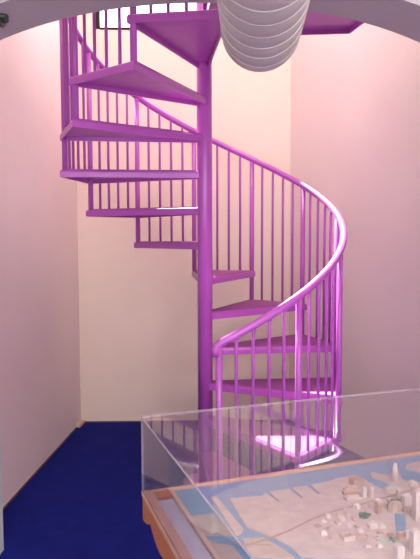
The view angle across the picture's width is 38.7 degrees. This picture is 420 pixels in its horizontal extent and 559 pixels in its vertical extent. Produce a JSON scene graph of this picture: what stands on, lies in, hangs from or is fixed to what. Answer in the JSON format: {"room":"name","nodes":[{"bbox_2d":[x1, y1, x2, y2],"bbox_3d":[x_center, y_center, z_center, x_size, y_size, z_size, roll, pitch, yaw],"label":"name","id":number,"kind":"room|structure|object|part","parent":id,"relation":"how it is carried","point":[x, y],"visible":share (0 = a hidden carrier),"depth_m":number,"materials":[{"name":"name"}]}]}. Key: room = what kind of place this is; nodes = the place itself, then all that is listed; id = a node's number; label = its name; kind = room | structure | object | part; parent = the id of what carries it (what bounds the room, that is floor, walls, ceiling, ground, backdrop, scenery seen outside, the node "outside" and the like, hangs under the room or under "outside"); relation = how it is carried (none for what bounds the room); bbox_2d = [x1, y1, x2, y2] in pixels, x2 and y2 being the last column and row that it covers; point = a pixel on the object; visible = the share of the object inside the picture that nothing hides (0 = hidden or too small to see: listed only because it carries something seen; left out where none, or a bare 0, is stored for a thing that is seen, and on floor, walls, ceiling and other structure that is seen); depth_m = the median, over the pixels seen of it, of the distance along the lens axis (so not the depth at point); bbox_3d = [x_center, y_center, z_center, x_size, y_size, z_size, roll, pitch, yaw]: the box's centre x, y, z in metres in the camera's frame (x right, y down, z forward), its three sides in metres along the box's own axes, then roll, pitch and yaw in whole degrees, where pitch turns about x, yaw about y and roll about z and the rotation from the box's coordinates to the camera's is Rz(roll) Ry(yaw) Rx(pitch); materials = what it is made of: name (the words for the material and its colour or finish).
{"room":"museum exhibit room","nodes":[
{"label":"museum exhibit room","id":0,"kind":"room"},
{"bbox_2d":[0,20,80,506],"bbox_3d":[-1.270,-1.123,1.440,0.150,4.900,6.100,0,4,4],"label":"wall","id":1,"kind":"structure","parent":0,"point":[40,390],"depth_m":3.61,"materials":[{"name":"paint"}]},
{"bbox_2d":[0,429,3,553],"bbox_3d":[-1.040,0.152,2.757,0.180,2.170,0.560,0,4,0],"label":"trim","id":2,"kind":"structure","parent":1,"relation":"attached to","point":[1,500],"depth_m":2.72,"materials":[{"name":"paint"}]},
{"bbox_2d":[3,426,76,509],"bbox_3d":[-1.045,1.158,3.871,0.006,0.009,1.550,0,4,4],"label":"baseboard","id":3,"kind":"structure","parent":1,"relation":"attached to","point":[57,448],"depth_m":3.66,"materials":[{"name":"beige wood"}]},
{"bbox_2d":[76,420,84,427],"bbox_3d":[-0.989,1.103,4.577,0.036,0.020,0.131,0,4,4],"label":"trim","id":4,"kind":"structure","parent":1,"relation":"attached to","point":[81,422],"depth_m":4.55,"materials":[{"name":"brown wood"}]},
{"bbox_2d":[0,421,361,558],"bbox_3d":[0.604,1.346,1.748,4.600,0.080,6.500,0,4,0],"label":"floor","id":5,"kind":"structure","parent":0,"point":[86,501],"depth_m":3.47,"materials":[{"name":"blue carpet"}]},
{"bbox_2d":[59,3,362,484],"bbox_3d":[0.005,-0.631,3.278,1.708,3.666,1.810,0,4,0],"label":"spiral staircase","id":6,"kind":"structure","parent":5,"relation":"on","point":[194,36],"depth_m":3.28,"materials":[{"name":"purple metal"}]},
{"bbox_3d":[-0.795,-1.055,3.246,0.036,0.993,0.036,0,4,0],"label":"post","id":7,"kind":"part","parent":6,"relation":"part of","materials":[{"name":"purple metal"}]},
{"bbox_3d":[-0.649,-1.229,2.861,0.036,0.993,0.036,0,4,0],"label":"post","id":8,"kind":"part","parent":6,"relation":"part of","materials":[{"name":"purple metal"}]},
{"bbox_3d":[-0.734,-0.883,3.654,0.036,0.993,0.036,0,4,0],"label":"post","id":9,"kind":"part","parent":6,"relation":"part of","materials":[{"name":"purple metal"}]},
{"bbox_3d":[-0.337,-1.412,2.600,0.036,0.993,0.036,0,4,0],"label":"post","id":10,"kind":"part","parent":6,"relation":"part of","materials":[{"name":"purple metal"}]},
{"bbox_3d":[-0.483,-0.706,3.978,0.036,0.993,0.036,0,4,0],"label":"post","id":11,"kind":"part","parent":6,"relation":"part of","materials":[{"name":"purple metal"}]},
{"bbox_3d":[-0.025,1.180,3.488,0.260,0.012,0.260,0,4,0],"label":"plate","id":12,"kind":"part","parent":6,"relation":"part of","materials":[{"name":"purple metal"}]},
{"bbox_3d":[-0.110,-0.517,4.135,0.036,0.993,0.036,0,4,0],"label":"post","id":13,"kind":"part","parent":6,"relation":"part of","materials":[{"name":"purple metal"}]},
{"bbox_3d":[-0.031,-0.954,3.339,1.572,2.493,1.572,0,4,0],"label":"handrail","id":14,"kind":"part","parent":6,"relation":"part of","materials":[{"name":"purple metal"}]},
{"bbox_3d":[0.041,0.768,2.693,0.036,0.957,0.036,0,4,0],"label":"post","id":15,"kind":"part","parent":6,"relation":"part of","materials":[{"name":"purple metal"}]},
{"bbox_3d":[0.285,-0.315,4.086,0.036,0.993,0.036,0,4,0],"label":"post","id":16,"kind":"part","parent":6,"relation":"part of","materials":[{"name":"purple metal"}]},
{"bbox_3d":[0.416,0.576,2.817,0.036,0.993,0.036,0,4,0],"label":"post","id":17,"kind":"part","parent":6,"relation":"part of","materials":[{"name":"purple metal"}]},
{"bbox_3d":[0.595,-0.098,3.848,0.036,0.993,0.036,0,4,0],"label":"post","id":18,"kind":"part","parent":6,"relation":"part of","materials":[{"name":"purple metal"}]},
{"bbox_3d":[0.736,0.127,3.489,0.036,0.993,0.036,0,4,0],"label":"post","id":19,"kind":"part","parent":6,"relation":"part of","materials":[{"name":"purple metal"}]},
{"bbox_3d":[0.670,0.354,3.110,0.036,0.993,0.036,0,4,0],"label":"post","id":20,"kind":"part","parent":6,"relation":"part of","materials":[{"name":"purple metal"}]},
{"bbox_2d":[142,451,419,558],"bbox_3d":[0.487,1.011,1.675,1.140,0.600,1.050,-2,4,-19],"label":"display table","id":21,"kind":"object","parent":5,"relation":"on","point":[174,536],"visible":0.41,"depth_m":1.82,"materials":[{"name":"brown wood"}]},
{"bbox_2d":[170,455,419,558],"bbox_3d":[0.507,0.677,1.672,1.009,0.099,0.996,-2,4,-19],"label":"model","id":22,"kind":"object","parent":21,"relation":"on","point":[370,510],"visible":1,"depth_m":1.80},
{"bbox_2d":[178,493,211,515],"bbox_3d":[-0.042,0.707,1.887,0.079,0.001,0.159,-2,4,-19],"label":"basin","id":23,"kind":"object","parent":22,"relation":"in","point":[190,504],"depth_m":1.88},
{"bbox_2d":[394,514,405,531],"bbox_3d":[0.552,0.711,1.738,0.032,0.001,0.146,1,4,16],"label":"basin","id":24,"kind":"object","parent":22,"relation":"in","point":[399,519],"depth_m":1.75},
{"bbox_2d":[76,13,290,420],"bbox_3d":[-0.200,-1.343,4.540,1.615,4.900,0.100,0,4,-1],"label":"wall","id":25,"kind":"structure","parent":0,"point":[138,307],"depth_m":4.57,"materials":[{"name":"paint"}]},
{"bbox_2d":[96,11,129,29],"bbox_3d":[-0.255,-2.570,4.404,1.220,1.432,0.030,0,4,0],"label":"window","id":26,"kind":"structure","parent":25,"relation":"in","point":[97,13],"depth_m":4.44,"materials":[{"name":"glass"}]},
{"bbox_2d":[85,419,287,422],"bbox_3d":[-0.192,1.100,4.657,1.616,0.009,0.006,0,4,-1],"label":"baseboard","id":27,"kind":"structure","parent":25,"relation":"attached to","point":[262,419],"depth_m":4.65,"materials":[{"name":"beige wood"}]},
{"bbox_2d":[0,0,419,42],"bbox_3d":[0.218,-0.585,2.285,2.760,3.700,0.280,0,4,0],"label":"wall","id":28,"kind":"structure","parent":0,"point":[402,17],"depth_m":2.30,"materials":[{"name":"paint"}]},
{"bbox_2d":[0,13,8,27],"bbox_3d":[-0.778,-0.950,2.207,0.061,0.053,0.084,0,4,0],"label":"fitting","id":29,"kind":"object","parent":28,"relation":"attached to","point":[4,18],"visible":1,"depth_m":2.21,"materials":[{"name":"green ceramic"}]},
{"bbox_2d":[289,23,419,458],"bbox_3d":[1.172,-1.272,3.471,0.150,4.900,2.360,-2,4,-25],"label":"wall","id":30,"kind":"structure","parent":0,"point":[355,140],"depth_m":3.77,"materials":[{"name":"paint"}]},
{"bbox_2d":[288,419,365,458],"bbox_3d":[1.108,1.170,3.608,0.006,0.009,2.360,-2,4,-25],"label":"baseboard","id":31,"kind":"structure","parent":30,"relation":"attached to","point":[288,419],"depth_m":4.01,"materials":[{"name":"beige wood"}]},
{"bbox_3d":[0.396,-1.342,0.197,3.800,0.100,3.780,0,4,0],"label":"ceiling","id":32,"kind":"structure","parent":0,"visible":0},
{"bbox_2d":[217,0,309,71],"bbox_3d":[0.067,-0.919,0.409,0.254,0.772,3.270,0,4,4],"label":"ventilation duct","id":33,"kind":"object","parent":32,"relation":"hanging from","point":[258,35],"visible":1,"depth_m":1.52,"materials":[{"name":"grey"}]}
]}

